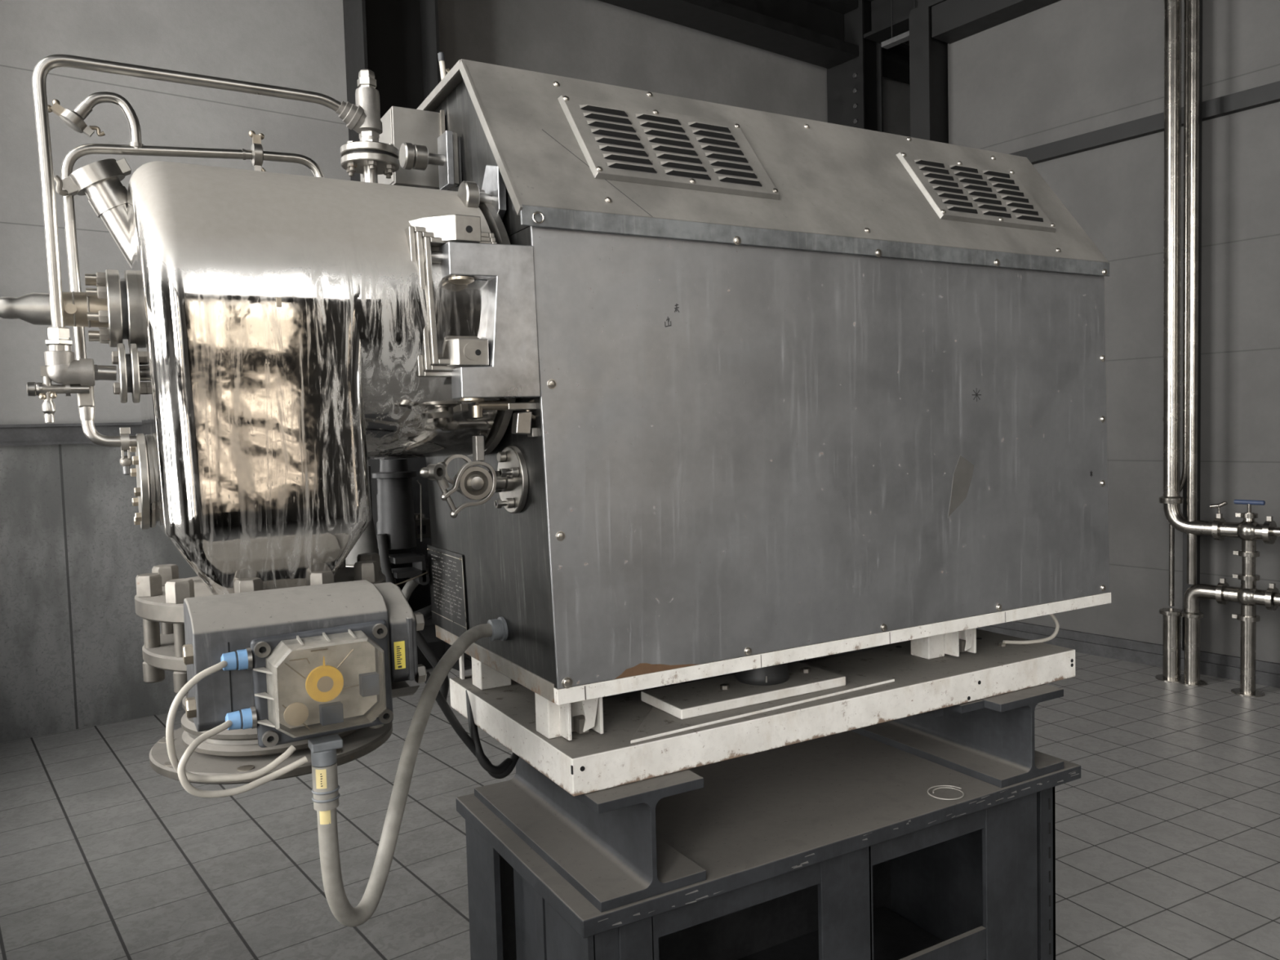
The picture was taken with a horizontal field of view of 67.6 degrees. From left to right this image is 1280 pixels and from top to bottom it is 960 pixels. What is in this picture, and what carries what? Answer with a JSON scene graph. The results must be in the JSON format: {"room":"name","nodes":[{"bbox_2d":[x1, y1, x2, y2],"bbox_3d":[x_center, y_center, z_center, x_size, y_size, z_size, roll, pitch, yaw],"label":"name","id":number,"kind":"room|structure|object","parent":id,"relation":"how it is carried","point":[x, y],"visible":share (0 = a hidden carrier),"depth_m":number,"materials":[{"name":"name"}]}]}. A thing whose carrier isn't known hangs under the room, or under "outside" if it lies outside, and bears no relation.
{"room":"processing plant","nodes":[
{"label":"processing plant","id":0,"kind":"room"},
{"bbox_2d":[149,735,179,781],"label":"flange","id":1,"kind":"object","parent":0,"point":[159,761],"depth_m":1.36,"materials":[{"name":"metal"}]},
{"bbox_2d":[134,564,213,693],"label":"flange","id":2,"kind":"object","parent":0,"point":[163,591],"depth_m":1.34,"materials":[{"name":"metal"}]},
{"bbox_2d":[173,693,207,762],"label":"valve","id":3,"kind":"object","parent":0,"point":[184,735],"depth_m":1.40,"materials":[{"name":"metal"}]},
{"bbox_2d":[185,720,392,784],"label":"flange","id":4,"kind":"object","parent":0,"point":[228,752],"depth_m":1.35,"materials":[{"name":"metal"}]},
{"bbox_2d":[182,579,426,732],"bbox_3d":[-0.441,0.224,1.250,0.289,0.157,0.134,-3,4,-30],"label":"actuator","id":5,"kind":"object","parent":4,"relation":"attached to","point":[215,625],"visible":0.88,"depth_m":1.19,"materials":[{"name":"metal"}]},
{"bbox_2d":[220,619,393,767],"bbox_3d":[-0.398,0.268,1.168,0.200,0.167,0.068,-3,4,-30],"label":"switch box","id":6,"kind":"object","parent":5,"relation":"attached to","point":[308,684],"visible":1,"depth_m":1.17,"materials":[{"name":"plastic"}]},
{"bbox_2d":[165,660,296,782],"bbox_3d":[-0.484,0.284,1.127,0.143,0.143,0.032,-4,4,-40],"label":"cable","id":7,"kind":"object","parent":6,"relation":"attached to","point":[184,691],"visible":0.94,"depth_m":1.10,"materials":[{"name":"white plastic"}]},
{"bbox_2d":[177,720,307,798],"bbox_3d":[-0.473,0.324,1.130,0.146,0.081,0.044,-4,4,-39],"label":"cable","id":8,"kind":"object","parent":6,"relation":"attached to","point":[182,776],"visible":1,"depth_m":1.10,"materials":[{"name":"grey rubber"}]},
{"bbox_2d":[258,646,266,653],"bbox_3d":[-0.454,0.203,1.147,0.009,0.009,0.001,-3,4,-30],"label":"socket","id":9,"kind":"object","parent":6,"relation":"attached to","point":[261,649],"depth_m":1.15,"materials":[{"name":"grey metal"}]},
{"bbox_2d":[266,736,273,742],"bbox_3d":[-0.447,0.312,1.155,0.009,0.009,0.001,-3,4,-30],"label":"socket","id":10,"kind":"object","parent":6,"relation":"attached to","point":[269,739],"depth_m":1.15,"materials":[{"name":"black metal"}]},
{"bbox_2d":[377,628,382,634],"bbox_3d":[-0.332,0.192,1.216,0.009,0.009,0.001,-3,4,-30],"label":"socket","id":11,"kind":"object","parent":6,"relation":"attached to","point":[380,631],"depth_m":1.22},
{"bbox_2d":[382,713,388,719],"bbox_3d":[-0.326,0.301,1.224,0.009,0.009,0.001,-3,4,-30],"label":"socket","id":12,"kind":"object","parent":6,"relation":"attached to","point":[385,716],"depth_m":1.22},
{"bbox_2d":[311,623,492,927],"bbox_3d":[-0.330,0.417,1.428,0.037,0.306,0.532,-1,3,14],"label":"conduit","id":13,"kind":"object","parent":6,"relation":"hanging from","point":[326,787],"visible":0.99,"depth_m":1.29,"materials":[{"name":"grey plastic"}]},
{"bbox_2d":[396,645,402,667],"bbox_3d":[-0.314,0.231,1.247,0.007,0.029,0.001,-3,4,-30],"label":"print","id":14,"kind":"object","parent":5,"relation":"attached to","point":[399,648],"depth_m":1.25},
{"bbox_2d":[309,552,386,585],"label":"valve","id":15,"kind":"object","parent":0,"point":[367,566],"depth_m":1.44,"materials":[{"name":"metal"}]},
{"bbox_2d":[127,130,515,595],"bbox_3d":[-0.512,-0.224,1.548,0.538,0.751,0.458,-3,4,-30],"label":"tank","id":16,"kind":"object","parent":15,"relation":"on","point":[295,329],"depth_m":1.33,"materials":[{"name":"metal"}]},
{"bbox_2d":[0,269,141,347],"bbox_3d":[-0.929,-0.242,1.310,0.440,0.113,0.113,-3,4,-30],"label":"pipe","id":17,"kind":"object","parent":16,"relation":"attached to","point":[113,307],"visible":0.98,"depth_m":1.36,"materials":[{"name":"metal"}]},
{"bbox_2d":[62,291,108,327],"bbox_3d":[-0.805,-0.246,1.381,0.066,0.058,0.058,-3,4,-30],"label":"socket","id":18,"kind":"object","parent":17,"relation":"attached to","point":[77,305],"depth_m":1.36,"materials":[{"name":"silver metal"}]},
{"bbox_2d":[31,53,341,327],"bbox_3d":[-0.649,-0.411,1.431,0.427,0.384,0.018,-3,4,-30],"label":"tube","id":19,"kind":"object","parent":17,"relation":"attached to","point":[46,64],"visible":1,"depth_m":1.33,"materials":[{"name":"silver metal"}]},
{"bbox_2d":[44,326,116,386],"bbox_3d":[-0.794,-0.174,1.356,0.088,0.082,0.039,-3,4,-30],"label":"fitting","id":20,"kind":"object","parent":19,"relation":"attached to","point":[62,367],"visible":1,"depth_m":1.34,"materials":[{"name":"metal"}]},
{"bbox_2d":[26,366,89,422],"bbox_3d":[-0.818,-0.120,1.344,0.075,0.079,0.020,-3,4,-30],"label":"valve","id":21,"kind":"object","parent":20,"relation":"attached to","point":[46,391],"visible":1,"depth_m":1.33,"materials":[{"name":"metal"}]},
{"bbox_2d":[53,158,131,268],"bbox_3d":[-0.812,-0.408,1.463,0.144,0.167,0.073,-3,4,-30],"label":"port","id":22,"kind":"object","parent":16,"relation":"attached to","point":[100,180],"visible":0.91,"depth_m":1.44,"materials":[{"name":"metal"}]},
{"bbox_2d":[76,386,137,447],"bbox_3d":[-0.774,-0.095,1.390,0.075,0.096,0.022,-3,4,-30],"label":"tube","id":23,"kind":"object","parent":16,"relation":"attached to","point":[86,402],"visible":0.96,"depth_m":1.37,"materials":[{"name":"metal"}]},
{"bbox_2d":[78,406,95,420],"bbox_3d":[-0.797,-0.096,1.377,0.022,0.020,0.022,-3,4,-30],"label":"socket","id":24,"kind":"object","parent":23,"relation":"attached to","point":[86,413],"depth_m":1.37,"materials":[{"name":"metal"}]},
{"bbox_2d":[119,426,132,475],"bbox_3d":[-0.755,-0.042,1.403,0.017,0.070,0.030,-3,4,-30],"label":"clamp","id":25,"kind":"object","parent":23,"relation":"attached to","point":[126,461],"visible":1,"depth_m":1.40,"materials":[{"name":"metal"}]},
{"bbox_2d":[111,342,146,403],"bbox_3d":[-0.739,-0.155,1.388,0.048,0.086,0.086,-3,4,-30],"label":"flange","id":26,"kind":"object","parent":16,"relation":"attached to","point":[130,373],"visible":0.98,"depth_m":1.36,"materials":[{"name":"metal"}]},
{"bbox_2d":[129,433,156,529],"bbox_3d":[-0.732,0.002,1.433,0.052,0.143,0.143,-3,4,-30],"label":"manhole cover","id":27,"kind":"object","parent":16,"relation":"attached to","point":[145,491],"visible":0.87,"depth_m":1.38,"materials":[{"name":"metal"}]},
{"bbox_2d":[60,91,324,359],"bbox_3d":[-0.685,-0.363,1.522,0.398,0.476,0.067,-3,4,-30],"label":"tube","id":28,"kind":"object","parent":16,"relation":"attached to","point":[135,147],"visible":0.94,"depth_m":1.46,"materials":[{"name":"metal"}]},
{"bbox_2d":[47,99,105,137],"bbox_3d":[-0.854,-0.547,1.445,0.078,0.049,0.037,-3,4,-30],"label":"clamp","id":29,"kind":"object","parent":28,"relation":"attached to","point":[70,118],"visible":0.9,"depth_m":1.43,"materials":[{"name":"metal"}]},
{"bbox_2d":[248,130,266,171],"bbox_3d":[-0.629,-0.533,1.575,0.026,0.081,0.037,-3,4,-30],"label":"clamp","id":30,"kind":"object","parent":28,"relation":"attached to","point":[257,160],"visible":0.78,"depth_m":1.56,"materials":[{"name":"metal"}]},
{"bbox_2d":[335,68,399,183],"bbox_3d":[-0.442,-0.566,1.548,0.098,0.191,0.092,-3,4,-30],"label":"valve","id":31,"kind":"object","parent":16,"relation":"on","point":[368,157],"visible":1,"depth_m":1.53,"materials":[{"name":"metal"}]},
{"bbox_2d":[0,0,910,742],"bbox_3d":[-0.415,-1.581,7.227,9.800,5.500,0.200,-4,4,-37],"label":"wall","id":32,"kind":"structure","parent":0,"point":[73,551],"depth_m":5.30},
{"bbox_2d":[0,422,142,445],"bbox_3d":[-0.308,-0.438,7.190,9.400,0.110,0.050,-4,4,-37],"label":"trim","id":33,"kind":"structure","parent":32,"relation":"attached to","point":[34,433],"depth_m":5.08,"materials":[{"name":"paint"}]},
{"bbox_2d":[0,652,1279,959],"bbox_3d":[2.693,1.377,3.345,9.800,0.150,10.300,-4,4,-37],"label":"floor","id":34,"kind":"structure","parent":0,"point":[1167,836],"depth_m":3.61,"materials":[{"name":"tile"}]},
{"bbox_2d":[342,0,459,671],"bbox_3d":[-1.521,-1.482,6.069,0.495,5.490,0.310,-4,4,-37],"label":"steel column","id":35,"kind":"structure","parent":34,"relation":"on","point":[397,41],"depth_m":6.05,"materials":[{"name":"metal"}]},
{"bbox_2d":[598,0,858,68],"bbox_3d":[-1.119,-3.709,6.200,7.240,0.500,0.340,-4,4,-37],"label":"roof beam","id":36,"kind":"structure","parent":35,"relation":"attached to","point":[809,31],"depth_m":7.81,"materials":[{"name":"metal"}]},
{"bbox_2d":[379,457,442,643],"bbox_3d":[-0.419,0.640,2.284,0.600,1.610,0.180,-3,4,-30],"label":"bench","id":37,"kind":"object","parent":34,"relation":"on","point":[420,598],"visible":0.04,"depth_m":2.24,"materials":[{"name":"black metal"}]},
{"bbox_2d":[345,465,395,582],"bbox_3d":[-0.625,0.149,2.135,0.150,0.360,0.150,-3,4,-30],"label":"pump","id":38,"kind":"object","parent":37,"relation":"on","point":[367,541],"visible":0.1,"depth_m":2.11,"materials":[{"name":"metal"}]},
{"bbox_2d":[413,604,431,620],"bbox_3d":[-0.517,0.317,2.106,0.243,0.105,0.081,-3,3,-17],"label":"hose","id":39,"kind":"object","parent":38,"relation":"attached to","point":[426,611],"visible":0.12,"depth_m":2.08,"materials":[{"name":"black rubber"}]},
{"bbox_2d":[455,730,1080,959],"bbox_3d":[0.301,1.051,2.067,1.216,0.824,0.601,-3,4,-30],"label":"stand","id":40,"kind":"object","parent":34,"relation":"on","point":[835,846],"depth_m":1.96,"materials":[{"name":"paint"}]},
{"bbox_2d":[474,757,706,912],"bbox_3d":[-0.121,0.581,1.803,0.200,0.176,0.577,-3,4,-30],"label":"support beam","id":41,"kind":"structure","parent":40,"relation":"on","point":[605,843],"depth_m":1.64,"materials":[{"name":"metal"}]},
{"bbox_2d":[449,627,1075,796],"bbox_3d":[0.284,0.388,2.094,1.255,0.154,0.604,-3,4,-30],"label":"base frame","id":42,"kind":"object","parent":41,"relation":"on","point":[639,740],"depth_m":1.79,"materials":[{"name":"paint"}]},
{"bbox_2d":[465,688,512,774],"bbox_3d":[-0.311,0.511,1.935,0.092,0.168,0.064,-1,3,4],"label":"hose","id":43,"kind":"object","parent":42,"relation":"hanging from","point":[482,760],"visible":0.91,"depth_m":1.92,"materials":[{"name":"black rubber"}]},
{"bbox_2d":[424,671,519,778],"bbox_3d":[-0.336,0.489,1.920,0.204,0.241,0.037,-3,4,-30],"label":"hose","id":44,"kind":"object","parent":43,"relation":"attached to","point":[451,717],"visible":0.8,"depth_m":1.89,"materials":[{"name":"black rubber"}]},
{"bbox_2d":[471,657,511,689],"bbox_3d":[-0.308,0.379,1.977,0.066,0.091,0.055,-3,4,-30],"label":"support block","id":45,"kind":"object","parent":42,"relation":"on","point":[484,677],"visible":0.49,"depth_m":1.95,"materials":[{"name":"paint"}]},
{"bbox_2d":[534,692,561,738],"bbox_3d":[-0.157,0.393,1.649,0.030,0.091,0.055,-3,4,-30],"label":"support block","id":46,"kind":"object","parent":42,"relation":"on","point":[547,712],"visible":0.56,"depth_m":1.63,"materials":[{"name":"paint"}]},
{"bbox_2d":[602,645,881,698],"bbox_3d":[0.157,0.357,2.096,0.760,0.080,0.300,-3,4,-30],"label":"panel","id":47,"kind":"object","parent":42,"relation":"on","point":[878,646],"visible":0.11,"depth_m":2.05,"materials":[{"name":"grey metal"}]},
{"bbox_2d":[640,662,845,719],"bbox_3d":[0.203,0.398,1.844,0.383,0.028,0.145,-3,4,-30],"label":"plate","id":48,"kind":"object","parent":42,"relation":"on","point":[718,694],"visible":1,"depth_m":1.80,"materials":[{"name":"paint"}]},
{"bbox_2d":[734,662,789,685],"bbox_3d":[0.238,0.357,1.871,0.106,0.066,0.106,-3,4,-30],"label":"mount","id":49,"kind":"object","parent":48,"relation":"on","point":[778,673],"visible":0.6,"depth_m":1.83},
{"bbox_2d":[408,58,1111,705],"bbox_3d":[0.229,-0.213,2.037,1.585,1.055,0.648,-3,4,-30],"label":"machine housing","id":50,"kind":"object","parent":49,"relation":"on","point":[809,388],"depth_m":1.71,"materials":[{"name":"metal"}]},
{"bbox_2d":[372,458,430,585],"bbox_3d":[-0.513,0.089,2.033,0.096,0.267,0.116,-3,4,-30],"label":"cylinder","id":51,"kind":"object","parent":50,"relation":"attached to","point":[395,498],"visible":0.96,"depth_m":2.01,"materials":[{"name":"metal"}]},
{"bbox_2d":[395,571,427,585],"bbox_3d":[-0.522,0.210,1.993,0.156,0.026,0.016,-2,3,-15],"label":"wire","id":52,"kind":"object","parent":51,"relation":"attached to","point":[427,571],"visible":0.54,"depth_m":2.00,"materials":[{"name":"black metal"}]},
{"bbox_2d":[377,533,448,704],"bbox_3d":[-0.468,0.311,2.062,0.080,0.408,0.180,0,4,31],"label":"hose","id":53,"kind":"object","parent":51,"relation":"attached to","point":[422,644],"visible":0.48,"depth_m":2.01,"materials":[{"name":"grey rubber"}]},
{"bbox_2d":[401,561,429,601],"bbox_3d":[-0.468,0.215,2.092,0.141,0.157,0.073,-3,3,-20],"label":"hose","id":54,"kind":"object","parent":51,"relation":"attached to","point":[411,585],"visible":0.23,"depth_m":2.06,"materials":[{"name":"grey rubber"}]},
{"bbox_2d":[413,513,431,538],"bbox_3d":[-0.490,0.100,2.106,0.044,0.052,0.062,-3,4,-30],"label":"junction box","id":55,"kind":"object","parent":51,"relation":"attached to","point":[426,531],"visible":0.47,"depth_m":2.08,"materials":[{"name":"metal"}]},
{"bbox_2d":[417,524,426,533],"bbox_3d":[-0.475,0.108,2.080,0.018,0.018,0.002,-3,4,-30],"label":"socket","id":56,"kind":"object","parent":55,"relation":"attached to","point":[424,526],"depth_m":2.08,"materials":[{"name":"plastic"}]},
{"bbox_2d":[360,106,444,189],"bbox_3d":[-0.458,-0.607,1.830,0.097,0.140,0.244,-3,4,-30],"label":"control box","id":57,"kind":"object","parent":50,"relation":"attached to","point":[400,125],"visible":0.44,"depth_m":1.73,"materials":[{"name":"metal"}]},
{"bbox_2d":[437,52,446,79],"bbox_3d":[-0.385,-0.772,1.890,0.025,0.142,0.013,-3,4,-30],"label":"antenna rod","id":58,"kind":"object","parent":50,"relation":"on","point":[441,55],"visible":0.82,"depth_m":1.88,"materials":[{"name":"plastic"}]},
{"bbox_2d":[418,435,528,518],"bbox_3d":[-0.263,-0.005,1.516,0.106,0.130,0.222,1,4,37],"label":"valve","id":59,"kind":"object","parent":50,"relation":"attached to","point":[510,480],"visible":1,"depth_m":1.49,"materials":[{"name":"metal"}]},
{"bbox_2d":[471,399,537,436],"bbox_3d":[-0.202,-0.096,1.478,0.120,0.060,0.033,-3,4,-30],"label":"clip","id":60,"kind":"object","parent":50,"relation":"attached to","point":[522,421],"visible":0.86,"depth_m":1.47,"materials":[{"name":"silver metal"}]},
{"bbox_2d":[557,95,779,199],"bbox_3d":[0.057,-0.582,1.682,0.380,0.166,0.127,-3,4,-30],"label":"vent grille","id":61,"kind":"object","parent":50,"relation":"attached to","point":[614,144],"depth_m":1.66,"materials":[{"name":"metal"}]},
{"bbox_2d":[896,152,1055,232],"bbox_3d":[0.731,-0.620,2.065,0.360,0.161,0.123,-3,4,-30],"label":"vent grille","id":62,"kind":"object","parent":50,"relation":"attached to","point":[955,192],"depth_m":2.04,"materials":[{"name":"metal"}]},
{"bbox_2d":[1002,613,1059,644],"bbox_3d":[0.910,0.334,2.221,0.156,0.091,0.039,-3,4,-30],"label":"cable","id":63,"kind":"object","parent":50,"relation":"hanging from","point":[1053,635],"visible":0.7,"depth_m":2.22,"materials":[{"name":"white plastic"}]},
{"bbox_2d":[910,634,944,659],"bbox_3d":[0.638,0.345,2.120,0.050,0.091,0.055,-3,4,-30],"label":"support block","id":64,"kind":"object","parent":42,"relation":"on","point":[932,646],"visible":0.49,"depth_m":2.10,"materials":[{"name":"paint"}]},
{"bbox_2d":[737,906,942,959],"bbox_3d":[0.304,1.183,2.074,1.090,0.010,0.500,-3,4,-30],"label":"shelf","id":65,"kind":"object","parent":40,"relation":"attached to","point":[895,937],"depth_m":2.38,"materials":[{"name":"grey metal"}]},
{"bbox_2d":[850,684,1063,787],"bbox_3d":[0.637,0.536,2.236,0.313,0.176,0.577,-3,4,-30],"label":"support beam","id":66,"kind":"structure","parent":40,"relation":"on","point":[991,740],"depth_m":2.08,"materials":[{"name":"metal"}]},
{"bbox_2d":[826,0,883,132],"bbox_3d":[1.943,-1.715,8.560,0.280,5.490,0.410,-4,4,-37],"label":"steel column","id":67,"kind":"structure","parent":34,"relation":"on","point":[855,96],"depth_m":8.35,"materials":[{"name":"metal"}]},
{"bbox_2d":[863,0,918,44],"bbox_3d":[2.333,-3.965,7.831,0.240,0.360,1.080,-4,4,-37],"label":"roof beam","id":68,"kind":"structure","parent":67,"relation":"attached to","point":[881,32],"depth_m":8.10,"materials":[{"name":"metal"}]},
{"bbox_2d":[882,43,909,84],"bbox_3d":[2.737,-3.885,9.087,1.840,0.180,0.300,-4,4,-37],"label":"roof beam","id":69,"kind":"structure","parent":67,"relation":"attached to","point":[895,60],"depth_m":8.74,"materials":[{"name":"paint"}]},
{"bbox_2d":[908,6,948,143],"bbox_3d":[2.150,-1.113,6.976,0.290,4.450,0.165,-4,4,-37],"label":"steel column","id":70,"kind":"structure","parent":34,"relation":"on","point":[928,55],"depth_m":6.82,"materials":[{"name":"metal"}]},
{"bbox_2d":[1155,608,1184,682],"bbox_3d":[3.111,0.960,5.590,0.169,0.413,0.169,-3,4,-30],"label":"pipe stub","id":71,"kind":"object","parent":34,"relation":"on","point":[1171,628],"visible":0.91,"depth_m":5.55,"materials":[{"name":"metal"}]},
{"bbox_2d":[1168,0,1188,606],"bbox_3d":[3.110,-1.151,5.547,0.027,3.801,0.141,-4,4,-37],"label":"pipe","id":72,"kind":"object","parent":71,"relation":"attached to","point":[1171,530],"visible":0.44,"depth_m":5.50,"materials":[{"name":"metal"}]},
{"bbox_2d":[1178,611,1207,686],"bbox_3d":[3.179,0.964,5.500,0.149,0.411,0.149,-3,4,-30],"label":"pipe","id":73,"kind":"object","parent":34,"relation":"on","point":[1192,620],"visible":0.94,"depth_m":5.47,"materials":[{"name":"metal"}]},
{"bbox_2d":[1183,573,1279,622],"bbox_3d":[3.282,0.643,5.332,0.124,0.249,0.464,-4,4,-37],"label":"valve","id":74,"kind":"object","parent":73,"relation":"on","point":[1248,595],"visible":0.98,"depth_m":5.25,"materials":[{"name":"metal"}]},
{"bbox_2d":[1186,0,1199,584],"bbox_3d":[3.080,-1.216,5.428,0.058,3.625,0.173,-4,4,-38],"label":"pipe","id":75,"kind":"object","parent":74,"relation":"attached to","point":[1193,5],"visible":1,"depth_m":5.37,"materials":[{"name":"metal"}]},
{"bbox_2d":[1241,556,1255,575],"bbox_3d":[3.339,0.472,5.240,0.064,0.112,0.064,-3,4,-30],"label":"pipe","id":76,"kind":"object","parent":74,"relation":"attached to","point":[1248,564],"visible":0.89,"depth_m":5.21,"materials":[{"name":"metal"}]},
{"bbox_2d":[1209,499,1276,557],"bbox_3d":[3.309,0.263,5.261,0.128,0.310,0.312,-4,4,-37],"label":"valve","id":77,"kind":"object","parent":76,"relation":"attached to","point":[1249,531],"visible":0.98,"depth_m":5.21,"materials":[{"name":"metal"}]},
{"bbox_2d":[1273,592,1279,606],"bbox_3d":[3.955,0.666,4.434,0.074,0.074,1.770,-4,4,-37],"label":"pipe","id":78,"kind":"object","parent":74,"relation":"attached to","point":[1277,596],"visible":1,"depth_m":5.11,"materials":[{"name":"metal"}]},
{"bbox_2d":[1231,621,1265,697],"bbox_3d":[3.353,0.973,5.268,0.159,0.408,0.159,-3,4,-30],"label":"pipe","id":79,"kind":"object","parent":34,"relation":"on","point":[1248,629],"visible":0.96,"depth_m":5.24,"materials":[{"name":"metal"}]},
{"bbox_2d":[947,0,1279,663],"bbox_3d":[4.786,-1.533,3.739,0.200,5.500,8.180,-4,4,-37],"label":"wall","id":80,"kind":"structure","parent":0,"point":[1062,69],"depth_m":5.82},
{"bbox_2d":[931,0,1061,44],"bbox_3d":[4.581,-3.113,3.525,0.210,0.210,8.150,-4,4,-37],"label":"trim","id":81,"kind":"structure","parent":80,"relation":"attached to","point":[952,20],"depth_m":6.51,"materials":[{"name":"paint"}]},
{"bbox_2d":[910,0,946,13],"bbox_3d":[4.513,-3.385,3.583,0.200,0.310,8.320,-4,4,-37],"label":"roof beam","id":82,"kind":"structure","parent":81,"relation":"on","point":[922,3],"depth_m":6.78,"materials":[{"name":"metal"}]},
{"bbox_2d":[976,621,1279,688],"bbox_3d":[4.768,1.154,3.806,0.045,0.130,8.160,-4,4,-37],"label":"baseboard","id":83,"kind":"structure","parent":80,"relation":"attached to","point":[1215,664],"depth_m":6.03,"materials":[{"name":"paint"}]},
{"bbox_2d":[1008,80,1279,164],"bbox_3d":[4.673,-2.063,3.624,0.060,0.094,8.160,-4,4,-37],"label":"steel beam","id":84,"kind":"structure","parent":80,"relation":"attached to","point":[1268,94],"depth_m":5.78,"materials":[{"name":"metal"}]},
{"bbox_2d":[1159,0,1219,536],"bbox_3d":[3.079,-1.365,5.412,0.128,3.360,0.421,-4,4,-33],"label":"pipe","id":85,"kind":"object","parent":80,"relation":"attached to","point":[1171,500],"visible":0.99,"depth_m":5.44,"materials":[{"name":"metal"}]},
{"bbox_2d":[1182,0,1202,650],"bbox_3d":[3.208,-1.028,5.549,0.085,4.080,0.060,-4,4,-37],"label":"conduit","id":86,"kind":"object","parent":80,"relation":"attached to","point":[1185,586],"visible":0.11,"depth_m":5.56,"materials":[{"name":"metal"}]},
{"bbox_2d":[1271,526,1279,537],"bbox_3d":[3.939,0.301,4.422,0.052,0.052,1.790,-4,4,-37],"label":"pipe","id":87,"kind":"object","parent":80,"relation":"attached to","point":[1275,531],"visible":1,"depth_m":5.11,"materials":[{"name":"metal"}]},
{"bbox_3d":[2.537,-4.262,3.033,10.986,0.150,11.421,-3,4,-30],"label":"ceiling","id":88,"kind":"structure","parent":0,"visible":0},
{"bbox_2d":[880,0,915,48],"bbox_3d":[2.067,-3.946,7.520,0.080,0.950,0.380,-4,4,-37],"label":"ceiling light","id":89,"kind":"object","parent":88,"relation":"hanging from","point":[904,37],"visible":0.55,"depth_m":7.59,"materials":[{"name":"paint"}]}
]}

